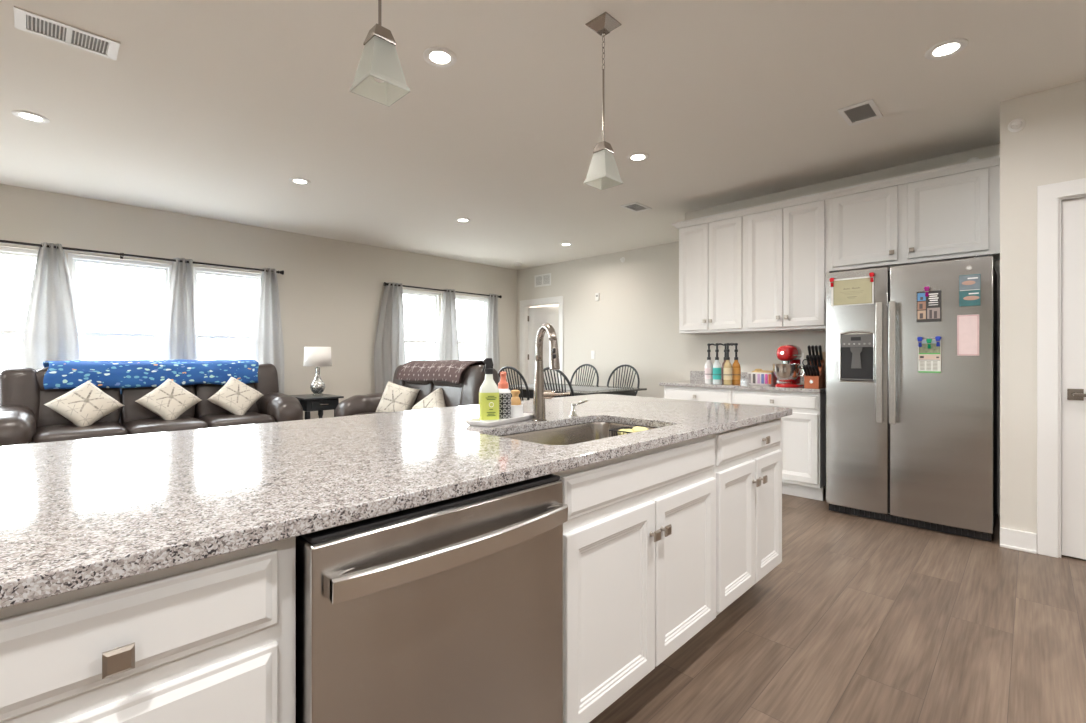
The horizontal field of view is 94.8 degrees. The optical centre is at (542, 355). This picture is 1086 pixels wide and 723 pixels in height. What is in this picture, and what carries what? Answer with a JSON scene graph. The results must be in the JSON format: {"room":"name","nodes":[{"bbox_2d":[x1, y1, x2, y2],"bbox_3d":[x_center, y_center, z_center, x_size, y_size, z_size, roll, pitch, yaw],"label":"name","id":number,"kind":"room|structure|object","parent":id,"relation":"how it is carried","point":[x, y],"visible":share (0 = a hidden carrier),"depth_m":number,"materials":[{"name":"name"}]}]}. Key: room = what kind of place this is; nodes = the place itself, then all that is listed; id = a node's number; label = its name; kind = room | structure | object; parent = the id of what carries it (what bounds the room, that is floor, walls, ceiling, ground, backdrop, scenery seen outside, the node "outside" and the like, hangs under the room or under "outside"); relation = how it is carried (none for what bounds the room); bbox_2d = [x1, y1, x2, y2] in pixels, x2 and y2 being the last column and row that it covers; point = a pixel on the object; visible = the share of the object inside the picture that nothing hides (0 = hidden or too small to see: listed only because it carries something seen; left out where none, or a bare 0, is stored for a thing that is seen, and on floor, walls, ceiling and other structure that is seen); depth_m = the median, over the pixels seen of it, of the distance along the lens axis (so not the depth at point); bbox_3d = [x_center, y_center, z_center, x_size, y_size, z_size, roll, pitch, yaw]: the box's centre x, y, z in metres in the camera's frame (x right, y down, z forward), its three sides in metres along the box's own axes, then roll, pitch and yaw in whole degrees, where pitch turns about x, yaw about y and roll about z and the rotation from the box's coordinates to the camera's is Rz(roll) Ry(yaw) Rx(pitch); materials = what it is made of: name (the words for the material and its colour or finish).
{"room":"kitchen","nodes":[
{"label":"kitchen","id":0,"kind":"room"},
{"bbox_2d":[0,184,558,424],"bbox_3d":[-3.481,-0.200,6.208,0.160,2.760,12.400,0,0,44],"label":"wall","id":1,"kind":"structure","parent":0,"point":[331,291],"depth_m":6.45,"materials":[{"name":"paint"}]},
{"bbox_2d":[0,247,37,334],"bbox_3d":[-5.088,-0.294,4.520,0.165,1.438,0.920,0,0,44],"label":"window","id":2,"kind":"structure","parent":1,"relation":"in","point":[3,250],"depth_m":4.69,"materials":[{"name":"white plastic"}]},
{"bbox_2d":[68,254,171,337],"bbox_3d":[-4.395,-0.294,5.228,0.165,1.438,0.910,0,0,44],"label":"window","id":3,"kind":"structure","parent":1,"relation":"in","point":[72,258],"depth_m":5.21,"materials":[{"name":"white plastic"}]},
{"bbox_2d":[0,240,283,274],"bbox_3d":[-4.835,-1.038,4.622,0.121,0.060,4.512,0,0,44],"label":"curtain rod","id":4,"kind":"object","parent":1,"relation":"attached to","point":[121,255],"visible":0.94,"depth_m":5.16,"materials":[{"name":"brown metal"}]},
{"bbox_2d":[22,242,80,443],"bbox_3d":[-4.665,0.045,4.747,0.082,2.230,0.409,0,0,44],"label":"curtain","id":5,"kind":"object","parent":4,"relation":"hanging from","point":[51,333],"visible":0.6,"depth_m":4.74,"materials":[{"name":"grey fabric"}]},
{"bbox_2d":[163,258,197,359],"bbox_3d":[-3.961,0.045,5.468,0.084,2.230,0.310,0,0,44],"label":"curtain","id":6,"kind":"object","parent":4,"relation":"hanging from","point":[180,335],"visible":0.54,"depth_m":5.46,"materials":[{"name":"grey fabric"}]},
{"bbox_2d":[254,268,283,393],"bbox_3d":[-3.342,0.045,6.100,0.083,2.230,0.352,0,0,44],"label":"curtain","id":7,"kind":"object","parent":4,"relation":"hanging from","point":[268,335],"visible":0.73,"depth_m":6.08,"materials":[{"name":"grey fabric"}]},
{"bbox_2d":[194,267,261,356],"bbox_3d":[-3.704,-0.294,5.933,0.165,1.438,0.845,0,0,44],"label":"window","id":8,"kind":"structure","parent":1,"relation":"in","point":[205,271],"depth_m":5.85,"materials":[{"name":"white plastic"}]},
{"bbox_2d":[403,289,439,359],"bbox_3d":[-1.925,-0.294,7.750,0.165,1.438,0.840,0,0,44],"label":"window","id":9,"kind":"structure","parent":1,"relation":"in","point":[408,292],"depth_m":8.01,"materials":[{"name":"white plastic"}]},
{"bbox_2d":[384,282,501,297],"bbox_3d":[-1.536,-1.038,7.991,0.121,0.060,2.202,0,0,44],"label":"curtain rod","id":10,"kind":"object","parent":1,"relation":"attached to","point":[385,283],"visible":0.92,"depth_m":7.84,"materials":[{"name":"brown metal"}]},
{"bbox_2d":[374,282,405,392],"bbox_3d":[-2.216,0.045,7.250,0.080,2.230,0.495,0,0,44],"label":"curtain","id":11,"kind":"object","parent":10,"relation":"hanging from","point":[389,345],"visible":0.7,"depth_m":7.22,"materials":[{"name":"grey fabric"}]},
{"bbox_2d":[438,289,459,359],"bbox_3d":[-1.491,0.045,7.989,0.080,2.230,0.422,0,0,44],"label":"curtain","id":12,"kind":"object","parent":10,"relation":"hanging from","point":[448,342],"visible":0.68,"depth_m":7.97,"materials":[{"name":"grey fabric"}]},
{"bbox_2d":[484,294,499,381],"bbox_3d":[-0.879,0.045,8.614,0.079,2.230,0.372,0,0,44],"label":"curtain","id":13,"kind":"object","parent":10,"relation":"hanging from","point":[491,344],"visible":0.63,"depth_m":8.62,"materials":[{"name":"grey fabric"}]},
{"bbox_2d":[455,295,487,344],"bbox_3d":[-1.257,-0.294,8.432,0.165,1.438,0.910,0,0,44],"label":"window frame","id":14,"kind":"structure","parent":1,"relation":"in","point":[459,297],"depth_m":8.66,"materials":[{"name":"white plastic"}]},
{"bbox_2d":[0,0,1085,269],"bbox_3d":[0.078,-1.630,2.723,10.100,0.100,12.400,0,0,44],"label":"ceiling","id":15,"kind":"structure","parent":0,"point":[209,109],"depth_m":3.13,"materials":[{"name":"paint"}]},
{"bbox_2d":[12,110,49,122],"bbox_3d":[-3.380,-1.576,3.295,0.176,0.008,0.176,0,0,44],"label":"recessed light","id":16,"kind":"object","parent":15,"relation":"in","point":[25,115],"visible":1,"depth_m":3.28,"materials":[{"name":"white plastic"}]},
{"bbox_2d":[13,6,119,59],"bbox_3d":[-2.333,-1.577,2.455,0.205,0.006,0.373,0,0,44],"label":"ceiling vent","id":17,"kind":"object","parent":15,"relation":"in","point":[24,20],"visible":1,"depth_m":2.44,"materials":[{"name":"white metal"}]},
{"bbox_2d":[289,178,310,184],"bbox_3d":[-2.194,-1.576,4.506,0.176,0.008,0.176,0,0,44],"label":"recessed light","id":18,"kind":"object","parent":15,"relation":"in","point":[301,181],"visible":1,"depth_m":4.50,"materials":[{"name":"white plastic"}]},
{"bbox_2d":[349,0,409,106],"bbox_3d":[-0.506,-1.200,1.548,0.135,0.760,0.135,0,0,44],"label":"pendant light","id":19,"kind":"object","parent":15,"relation":"hanging from","point":[379,77],"visible":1,"depth_m":1.53,"materials":[{"name":"white glass"}]},
{"bbox_2d":[423,47,456,66],"bbox_3d":[-0.544,-1.576,2.637,0.176,0.008,0.176,0,0,44],"label":"recessed light","id":20,"kind":"object","parent":15,"relation":"in","point":[435,56],"visible":1,"depth_m":2.63,"materials":[{"name":"white plastic"}]},
{"bbox_2d":[584,12,622,189],"bbox_3d":[0.288,-1.200,2.375,0.135,0.760,0.135,0,0,44],"label":"pendant light","id":21,"kind":"object","parent":15,"relation":"hanging from","point":[603,173],"visible":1,"depth_m":2.35,"materials":[{"name":"white glass"}]},
{"bbox_2d":[620,202,651,211],"bbox_3d":[0.986,-1.577,5.292,0.195,0.006,0.313,0,0,44],"label":"ceiling vent","id":22,"kind":"object","parent":15,"relation":"in","point":[636,207],"visible":1,"depth_m":5.29,"materials":[{"name":"white metal"}]},
{"bbox_2d":[627,152,648,161],"bbox_3d":[0.754,-1.576,3.962,0.176,0.008,0.176,0,0,44],"label":"recessed light","id":23,"kind":"object","parent":15,"relation":"in","point":[635,157],"visible":1,"depth_m":3.95,"materials":[{"name":"white plastic"}]},
{"bbox_2d":[837,99,882,125],"bbox_3d":[2.063,-1.577,3.243,0.195,0.006,0.313,0,0,44],"label":"ceiling vent","id":24,"kind":"object","parent":15,"relation":"in","point":[867,110],"visible":1,"depth_m":3.23,"materials":[{"name":"white metal"}]},
{"bbox_2d":[925,38,967,59],"bbox_3d":[2.074,-1.576,2.568,0.176,0.008,0.176,0,0,44],"label":"recessed light","id":25,"kind":"object","parent":15,"relation":"in","point":[947,48],"visible":1,"depth_m":2.56,"materials":[{"name":"white plastic"}]},
{"bbox_2d":[517,241,684,399],"bbox_3d":[1.061,-0.200,7.772,4.140,2.760,0.150,0,0,44],"label":"wall","id":26,"kind":"structure","parent":0,"point":[634,322],"depth_m":7.57,"materials":[{"name":"paint"}]},
{"bbox_2d":[520,296,562,399],"bbox_3d":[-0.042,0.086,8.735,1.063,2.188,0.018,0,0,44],"label":"trim","id":27,"kind":"structure","parent":26,"relation":"attached to","point":[559,299],"depth_m":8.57,"materials":[{"name":"white wood"}]},
{"bbox_2d":[534,273,550,286],"bbox_3d":[-0.006,-1.320,8.706,0.404,0.210,0.008,0,0,44],"label":"air vent","id":28,"kind":"object","parent":26,"relation":"in","point":[541,280],"visible":1,"depth_m":8.70,"materials":[{"name":"white metal"}]},
{"bbox_2d":[528,306,558,399],"bbox_3d":[0.079,0.145,8.891,0.843,2.053,0.100,0,0,30],"label":"door","id":29,"kind":"structure","parent":26,"relation":"in","point":[537,316],"depth_m":8.98,"materials":[{"name":"white paint"}]},
{"bbox_2d":[589,486,1085,722],"bbox_3d":[0.078,1.230,2.723,10.100,0.100,12.400,0,0,44],"label":"floor","id":30,"kind":"structure","parent":0,"point":[860,619],"depth_m":2.06,"materials":[{"name":"brown wood"}]},
{"bbox_2d":[0,537,295,722],"bbox_3d":[-0.785,0.738,0.880,0.639,0.885,0.474,0,0,44],"label":"base cabinet","id":31,"kind":"object","parent":30,"relation":"on","point":[212,639],"visible":0.7,"depth_m":0.72,"materials":[{"name":"white paint"}]},
{"bbox_2d":[0,364,303,445],"bbox_3d":[-3.716,0.633,4.884,0.944,1.094,2.395,0,0,44],"label":"sofa","id":32,"kind":"object","parent":30,"relation":"on","point":[25,418],"visible":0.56,"depth_m":4.55,"materials":[{"name":"brown leather"}]},
{"bbox_2d":[32,421,127,442],"bbox_3d":[-4.085,0.725,4.405,0.722,0.236,0.603,0,0,44],"label":"seat cushion","id":33,"kind":"object","parent":32,"relation":"on","point":[53,431],"depth_m":4.23,"materials":[{"name":"brown leather"}]},
{"bbox_2d":[44,380,124,426],"bbox_3d":[-4.060,0.435,4.430,0.284,0.431,0.466,0,0,19],"label":"throw pillow","id":34,"kind":"object","parent":32,"relation":"on","point":[84,405],"visible":0.97,"depth_m":4.37,"materials":[{"name":"fabric"}]},
{"bbox_2d":[43,359,258,389],"bbox_3d":[-3.905,0.191,5.120,0.419,0.312,1.730,0,0,44],"label":"throw blanket","id":35,"kind":"object","parent":32,"relation":"on","point":[70,374],"visible":0.93,"depth_m":4.89,"materials":[{"name":"blue fabric"}]},
{"bbox_2d":[121,416,207,434],"bbox_3d":[-3.664,0.725,4.833,0.723,0.235,0.603,0,0,44],"label":"seat cushion","id":36,"kind":"object","parent":32,"relation":"on","point":[132,425],"depth_m":4.66,"materials":[{"name":"brown leather"}]},
{"bbox_2d":[135,378,201,419],"bbox_3d":[-3.636,0.435,4.862,0.287,0.432,0.464,0,0,17],"label":"throw pillow","id":37,"kind":"object","parent":32,"relation":"on","point":[169,400],"visible":0.95,"depth_m":4.79,"materials":[{"name":"fabric"}]},
{"bbox_2d":[207,377,262,414],"bbox_3d":[-3.237,0.435,5.270,0.452,0.432,0.298,0,0,-15],"label":"throw pillow","id":38,"kind":"object","parent":32,"relation":"on","point":[235,396],"visible":0.99,"depth_m":5.20,"materials":[{"name":"fabric"}]},
{"bbox_2d":[197,412,274,427],"bbox_3d":[-3.243,0.725,5.264,0.723,0.234,0.604,0,0,44],"label":"seat cushion","id":39,"kind":"object","parent":32,"relation":"on","point":[212,419],"depth_m":5.08,"materials":[{"name":"brown leather"}]},
{"bbox_2d":[289,394,343,419],"bbox_3d":[-2.685,0.824,5.862,0.600,0.712,0.440,0,0,44],"label":"end table","id":40,"kind":"object","parent":30,"relation":"on","point":[309,402],"visible":0.38,"depth_m":5.67,"materials":[{"name":"black paint"}]},
{"bbox_2d":[303,347,331,393],"bbox_3d":[-2.650,0.180,5.870,0.304,0.575,0.304,0,0,44],"label":"table lamp","id":41,"kind":"object","parent":40,"relation":"on","point":[313,356],"visible":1,"depth_m":5.78,"materials":[{"name":"white fabric"}]},
{"bbox_2d":[335,364,498,416],"bbox_3d":[-1.354,0.633,5.234,1.815,1.094,1.024,0,0,44],"label":"loveseat","id":42,"kind":"object","parent":30,"relation":"on","point":[464,393],"visible":0.17,"depth_m":5.28,"materials":[{"name":"brown leather"}]},
{"bbox_2d":[355,412,385,414],"bbox_3d":[-1.624,0.725,5.397,0.612,0.235,0.800,0,0,44],"label":"seat cushion","id":43,"kind":"object","parent":42,"relation":"on","point":[356,413],"depth_m":5.38,"materials":[{"name":"brown leather"}]},
{"bbox_2d":[376,381,419,411],"bbox_3d":[-1.621,0.520,5.534,0.505,0.482,0.230,0,0,20],"label":"throw pillow","id":44,"kind":"object","parent":42,"relation":"on","point":[395,397],"visible":0.77,"depth_m":5.47,"materials":[{"name":"fabric"}]},
{"bbox_2d":[412,388,445,409],"bbox_3d":[-1.171,0.580,5.150,0.545,0.517,0.302,0,0,14],"label":"throw pillow","id":45,"kind":"object","parent":42,"relation":"on","point":[435,399],"visible":0.32,"depth_m":5.14,"materials":[{"name":"fabric"}]},
{"bbox_2d":[396,360,484,383],"bbox_3d":[-1.110,0.263,5.469,1.260,0.442,0.423,0,0,44],"label":"throw blanket","id":46,"kind":"object","parent":42,"relation":"on","point":[451,371],"visible":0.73,"depth_m":5.31,"materials":[{"name":"brown fabric"}]},
{"bbox_2d":[296,474,567,722],"bbox_3d":[-0.365,0.742,1.251,0.658,0.867,0.630,0,0,44],"label":"dishwasher","id":47,"kind":"object","parent":30,"relation":"on","point":[448,610],"visible":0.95,"depth_m":1.01,"materials":[{"name":"silver metal"}]},
{"bbox_2d":[498,366,529,400],"bbox_3d":[-0.232,0.651,6.195,0.560,1.061,0.563,0,0,44],"label":"dining chair","id":48,"kind":"object","parent":30,"relation":"on","point":[505,367],"visible":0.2,"depth_m":5.96,"materials":[{"name":"black paint"}]},
{"bbox_2d":[544,367,573,397],"bbox_3d":[0.268,0.651,5.705,0.560,1.061,0.563,0,0,44],"label":"dining chair","id":49,"kind":"object","parent":30,"relation":"on","point":[546,368],"visible":0.12,"depth_m":5.49,"materials":[{"name":"black paint"}]},
{"bbox_2d":[508,383,646,397],"bbox_3d":[0.262,0.800,6.699,1.840,0.760,1.260,0,0,44],"label":"dining table","id":50,"kind":"object","parent":30,"relation":"on","point":[629,391],"visible":0.1,"depth_m":6.28,"materials":[{"name":"black paint"}]},
{"bbox_2d":[508,384,622,390],"bbox_3d":[0.237,0.418,6.710,1.550,0.002,0.680,0,0,44],"label":"table runner","id":51,"kind":"object","parent":50,"relation":"on","point":[577,388],"visible":0.57,"depth_m":6.41,"materials":[{"name":"red fabric"}]},
{"bbox_2d":[570,364,598,385],"bbox_3d":[0.492,0.651,7.505,0.560,1.061,0.563,0,0,44],"label":"dining chair","id":52,"kind":"object","parent":30,"relation":"on","point":[584,365],"visible":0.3,"depth_m":7.66,"materials":[{"name":"black paint"}]},
{"bbox_2d":[607,364,639,395],"bbox_3d":[1.006,0.651,7.002,0.560,1.061,0.563,0,0,44],"label":"dining chair","id":53,"kind":"object","parent":30,"relation":"on","point":[625,365],"visible":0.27,"depth_m":7.15,"materials":[{"name":"black paint"}]},
{"bbox_2d":[553,434,715,722],"bbox_3d":[0.158,0.738,1.842,0.639,0.884,0.941,0,0,44],"label":"base cabinet","id":54,"kind":"object","parent":30,"relation":"on","point":[639,532],"visible":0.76,"depth_m":1.57,"materials":[{"name":"white paint"}]},
{"bbox_2d":[664,386,731,403],"bbox_3d":[1.657,0.738,4.958,0.701,0.884,0.649,0,0,44],"label":"base cabinet","id":55,"kind":"object","parent":30,"relation":"on","point":[719,395],"visible":0.2,"depth_m":4.72,"materials":[{"name":"white paint"}]},
{"bbox_2d":[714,418,781,615],"bbox_3d":[0.749,0.738,2.446,0.639,0.884,0.746,0,0,44],"label":"base cabinet","id":56,"kind":"object","parent":30,"relation":"on","point":[748,459],"visible":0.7,"depth_m":2.19,"materials":[{"name":"white paint"}]},
{"bbox_2d":[732,389,825,500],"bbox_3d":[2.164,0.738,4.461,0.721,0.884,0.649,0,0,44],"label":"base cabinet","id":57,"kind":"object","parent":30,"relation":"on","point":[803,432],"visible":0.36,"depth_m":4.12,"materials":[{"name":"white paint"}]},
{"bbox_2d":[659,380,825,392],"bbox_3d":[1.911,0.281,4.717,1.460,0.031,0.645,0,0,44],"label":"countertop","id":58,"kind":"structure","parent":57,"relation":"on","point":[689,383],"depth_m":4.48,"materials":[{"name":"stone"}]},
{"bbox_2d":[705,343,714,383],"bbox_3d":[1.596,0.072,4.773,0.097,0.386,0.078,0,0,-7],"label":"syrup bottle","id":59,"kind":"object","parent":58,"relation":"on","point":[708,366],"visible":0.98,"depth_m":4.74,"materials":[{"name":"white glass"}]},
{"bbox_2d":[713,343,723,383],"bbox_3d":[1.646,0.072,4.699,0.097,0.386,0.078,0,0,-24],"label":"syrup bottle","id":60,"kind":"object","parent":58,"relation":"on","point":[716,366],"visible":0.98,"depth_m":4.67,"materials":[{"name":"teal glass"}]},
{"bbox_2d":[723,343,734,384],"bbox_3d":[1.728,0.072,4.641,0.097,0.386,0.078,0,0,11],"label":"syrup bottle","id":61,"kind":"object","parent":58,"relation":"on","point":[727,369],"visible":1,"depth_m":4.62,"materials":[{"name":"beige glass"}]},
{"bbox_2d":[729,343,740,384],"bbox_3d":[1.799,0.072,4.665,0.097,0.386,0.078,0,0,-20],"label":"syrup bottle","id":62,"kind":"object","parent":58,"relation":"on","point":[736,369],"visible":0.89,"depth_m":4.64,"materials":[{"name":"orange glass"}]},
{"bbox_2d":[748,369,776,385],"bbox_3d":[1.978,0.190,4.500,0.228,0.150,0.150,0,0,44],"label":"basket","id":63,"kind":"object","parent":58,"relation":"on","point":[758,377],"visible":0.98,"depth_m":4.44,"materials":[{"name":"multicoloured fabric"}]},
{"bbox_2d":[772,345,804,387],"bbox_3d":[2.142,0.083,4.291,0.350,0.364,0.267,0,0,-44],"label":"stand mixer","id":64,"kind":"object","parent":58,"relation":"on","point":[789,375],"visible":0.97,"depth_m":4.21,"materials":[{"name":"red metal"}]},
{"bbox_2d":[772,364,804,383],"bbox_3d":[2.095,0.151,4.246,0.267,0.168,0.220,0,0,44],"label":"bowl","id":65,"kind":"object","parent":64,"relation":"on","point":[784,373],"depth_m":4.19,"materials":[{"name":"silver metal"}]},
{"bbox_2d":[804,360,824,388],"bbox_3d":[2.247,0.148,4.131,0.110,0.234,0.162,0,0,44],"label":"knife block","id":66,"kind":"object","parent":58,"relation":"on","point":[815,382],"visible":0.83,"depth_m":4.09,"materials":[{"name":"orange wood"}]},
{"bbox_2d":[826,254,996,540],"bbox_3d":[2.731,0.267,3.709,0.942,1.817,0.862,0,0,44],"label":"refrigerator","id":67,"kind":"object","parent":30,"relation":"on","point":[905,446],"visible":1,"depth_m":3.43,"materials":[{"name":"silver metal"}]},
{"bbox_2d":[831,276,873,305],"bbox_3d":[2.259,-0.472,3.648,0.272,0.200,0.002,0,0,44],"label":"certificate","id":68,"kind":"object","parent":67,"relation":"attached to","point":[857,290],"visible":1,"depth_m":3.65,"materials":[{"name":"white paper"}]},
{"bbox_2d":[917,290,940,321],"bbox_3d":[2.578,-0.331,3.336,0.130,0.206,0.002,0,0,44],"label":"photo card","id":69,"kind":"object","parent":67,"relation":"attached to","point":[928,308],"visible":1,"depth_m":3.33,"materials":[{"name":"multicoloured paper"}]},
{"bbox_2d":[927,308,939,318],"bbox_3d":[2.596,-0.284,3.317,0.068,0.072,0.001,0,0,44],"label":"photo","id":70,"kind":"object","parent":69,"relation":"attached to","point":[932,313],"depth_m":3.32},
{"bbox_2d":[918,339,940,372],"bbox_3d":[2.581,0.001,3.332,0.119,0.222,0.002,0,0,44],"label":"calendar","id":71,"kind":"object","parent":67,"relation":"attached to","point":[929,360],"visible":1,"depth_m":3.33,"materials":[{"name":"paper"}]},
{"bbox_2d":[919,343,939,352],"bbox_3d":[2.581,-0.056,3.332,0.114,0.080,0.001,0,0,44],"label":"picture","id":72,"kind":"object","parent":71,"relation":"on","point":[934,349],"depth_m":3.33},
{"bbox_2d":[957,314,978,355],"bbox_3d":[2.722,-0.133,3.195,0.108,0.262,0.002,0,0,44],"label":"sheet","id":73,"kind":"object","parent":67,"relation":"attached to","point":[967,325],"visible":1,"depth_m":3.19,"materials":[{"name":"pink paper"}]},
{"bbox_2d":[959,274,980,305],"bbox_3d":[2.727,-0.420,3.189,0.104,0.200,0.003,0,0,44],"label":"postcard","id":74,"kind":"object","parent":67,"relation":"attached to","point":[969,285],"visible":1,"depth_m":3.19},
{"bbox_2d":[960,274,979,289],"bbox_3d":[2.727,-0.470,3.189,0.100,0.092,0.001,0,0,44],"label":"picture","id":75,"kind":"object","parent":74,"relation":"attached to","point":[967,282],"depth_m":3.19},
{"bbox_3d":[-1.270,0.737,0.384,0.639,0.885,0.914,0,0,44],"label":"cabinet","id":76,"kind":"object","parent":30,"relation":"on","visible":0},
{"bbox_2d":[0,394,791,608],"bbox_3d":[-0.488,0.281,1.667,1.310,0.031,3.900,0,0,44],"label":"countertop","id":77,"kind":"structure","parent":76,"relation":"on","point":[77,514],"depth_m":1.12,"materials":[{"name":"stone"}]},
{"bbox_2d":[465,413,532,426],"bbox_3d":[-0.167,0.254,2.000,0.132,0.022,0.316,0,0,32],"label":"soap tray","id":78,"kind":"object","parent":77,"relation":"on","point":[526,416],"visible":0.68,"depth_m":1.91,"materials":[{"name":"white ceramic"}]},
{"bbox_2d":[479,358,498,421],"bbox_3d":[-0.209,0.132,1.934,0.075,0.248,0.060,0,0,-16],"label":"spray bottle","id":79,"kind":"object","parent":78,"relation":"on","point":[488,391],"visible":0.97,"depth_m":1.91,"materials":[{"name":"green"}]},
{"bbox_2d":[498,372,510,419],"bbox_3d":[-0.160,0.160,2.005,0.063,0.193,0.063,0,0,2],"label":"soap bottle","id":80,"kind":"object","parent":78,"relation":"on","point":[504,392],"visible":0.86,"depth_m":1.98,"materials":[{"name":"white plastic"}]},
{"bbox_2d":[511,404,522,417],"bbox_3d":[-0.115,0.229,2.083,0.065,0.054,0.065,0,0,44],"label":"brush holder","id":81,"kind":"object","parent":78,"relation":"on","point":[516,410],"visible":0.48,"depth_m":2.05,"materials":[{"name":"white ceramic"}]},
{"bbox_2d":[511,390,520,404],"bbox_3d":[-0.115,0.196,2.083,0.046,0.108,0.047,0,0,44],"label":"dish brush","id":82,"kind":"object","parent":81,"relation":"in","point":[515,400],"visible":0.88,"depth_m":2.07,"materials":[{"name":"brown wood"}]},
{"bbox_2d":[532,323,569,420],"bbox_3d":[0.014,0.067,1.995,0.151,0.396,0.228,0,0,15],"label":"kitchen faucet","id":83,"kind":"object","parent":77,"relation":"on","point":[540,394],"visible":1,"depth_m":2.04,"materials":[{"name":"silver metal"}]},
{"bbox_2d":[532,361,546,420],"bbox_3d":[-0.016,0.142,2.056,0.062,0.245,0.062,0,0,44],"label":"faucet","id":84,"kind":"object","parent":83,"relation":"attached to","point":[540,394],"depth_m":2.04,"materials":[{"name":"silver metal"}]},
{"bbox_2d":[499,422,655,444],"bbox_3d":[0.152,0.399,1.863,0.460,0.204,0.765,0,0,44],"label":"sink","id":85,"kind":"object","parent":77,"relation":"in","point":[578,433],"visible":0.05,"depth_m":2.12,"materials":[{"name":"metal"}]},
{"bbox_2d":[609,427,633,436],"bbox_3d":[0.376,0.342,2.027,0.183,0.081,0.118,0,0,44],"label":"sink caddy","id":86,"kind":"object","parent":85,"relation":"in","point":[612,430],"visible":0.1,"depth_m":2.04,"materials":[{"name":"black metal"}]},
{"bbox_2d":[617,426,648,434],"bbox_3d":[0.376,0.333,2.032,0.138,0.089,0.115,0,0,44],"label":"cloth","id":87,"kind":"object","parent":86,"relation":"in","point":[637,428],"visible":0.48,"depth_m":2.02,"materials":[{"name":"yellow fabric"}]},
{"bbox_2d":[685,144,999,514],"bbox_3d":[2.910,-0.200,5.023,2.589,2.760,1.190,0,0,44],"label":"wall","id":88,"kind":"structure","parent":0,"point":[756,350],"depth_m":4.77,"materials":[{"name":"paint"}]},
{"bbox_2d":[679,216,751,333],"bbox_3d":[1.758,-0.787,5.051,0.689,1.107,0.374,0,0,44],"label":"upper cabinet","id":89,"kind":"object","parent":88,"relation":"attached to","point":[712,254],"visible":0.9,"depth_m":4.92,"materials":[{"name":"white paint"}]},
{"bbox_2d":[690,371,804,382],"bbox_3d":[2.131,0.213,4.938,1.455,0.103,0.022,0,0,44],"label":"backsplash","id":90,"kind":"structure","parent":88,"relation":"attached to","point":[694,375],"depth_m":5.34,"materials":[{"name":"stone"}]},
{"bbox_2d":[745,199,828,331],"bbox_3d":[2.258,-0.787,4.562,0.713,1.107,0.374,0,0,44],"label":"upper cabinet","id":91,"kind":"object","parent":88,"relation":"attached to","point":[787,249],"visible":0.88,"depth_m":4.43,"materials":[{"name":"white paint"}]},
{"bbox_2d":[672,155,999,228],"bbox_3d":[2.370,-1.353,4.436,2.533,0.054,0.365,0,0,44],"label":"crown molding","id":92,"kind":"structure","parent":91,"relation":"attached to","point":[995,160],"depth_m":4.06,"materials":[{"name":"white paint"}]},
{"bbox_2d":[829,184,904,270],"bbox_3d":[2.695,-1.028,4.134,0.513,0.627,0.374,0,0,44],"label":"upper cabinet","id":93,"kind":"object","parent":88,"relation":"attached to","point":[866,228],"visible":0.72,"depth_m":4.01,"materials":[{"name":"white paint"}]},
{"bbox_2d":[903,165,999,264],"bbox_3d":[3.080,-1.028,3.756,0.567,0.627,0.374,0,0,44],"label":"upper cabinet","id":94,"kind":"object","parent":88,"relation":"attached to","point":[955,216],"visible":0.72,"depth_m":3.64,"materials":[{"name":"white paint"}]},
{"bbox_2d":[1000,79,1085,533],"bbox_3d":[4.365,-0.200,2.272,3.341,2.760,0.945,0,0,44],"label":"wall","id":95,"kind":"structure","parent":0,"point":[1050,148],"depth_m":3.03,"materials":[{"name":"paint"}]},
{"bbox_2d":[1008,118,1025,131],"bbox_3d":[2.876,-1.410,3.031,0.080,0.080,0.055,0,0,44],"label":"sprinkler","id":96,"kind":"object","parent":95,"relation":"attached to","point":[1018,124],"visible":1,"depth_m":3.04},
{"bbox_2d":[1000,527,1036,553],"bbox_3d":[2.890,1.123,3.036,0.163,0.122,0.028,0,0,44],"label":"baseboard","id":97,"kind":"structure","parent":95,"relation":"attached to","point":[1024,541],"depth_m":3.03,"materials":[{"name":"white wood"}]},
{"bbox_2d":[1037,178,1085,557],"bbox_3d":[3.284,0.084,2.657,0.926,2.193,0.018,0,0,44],"label":"trim","id":98,"kind":"structure","parent":95,"relation":"attached to","point":[1048,195],"depth_m":2.94,"materials":[{"name":"white wood"}]},
{"bbox_2d":[1061,198,1085,559],"bbox_3d":[3.297,0.129,2.674,0.721,2.081,0.096,0,0,44],"label":"door","id":99,"kind":"structure","parent":95,"relation":"in","point":[1073,212],"depth_m":2.90,"materials":[{"name":"white paint"}]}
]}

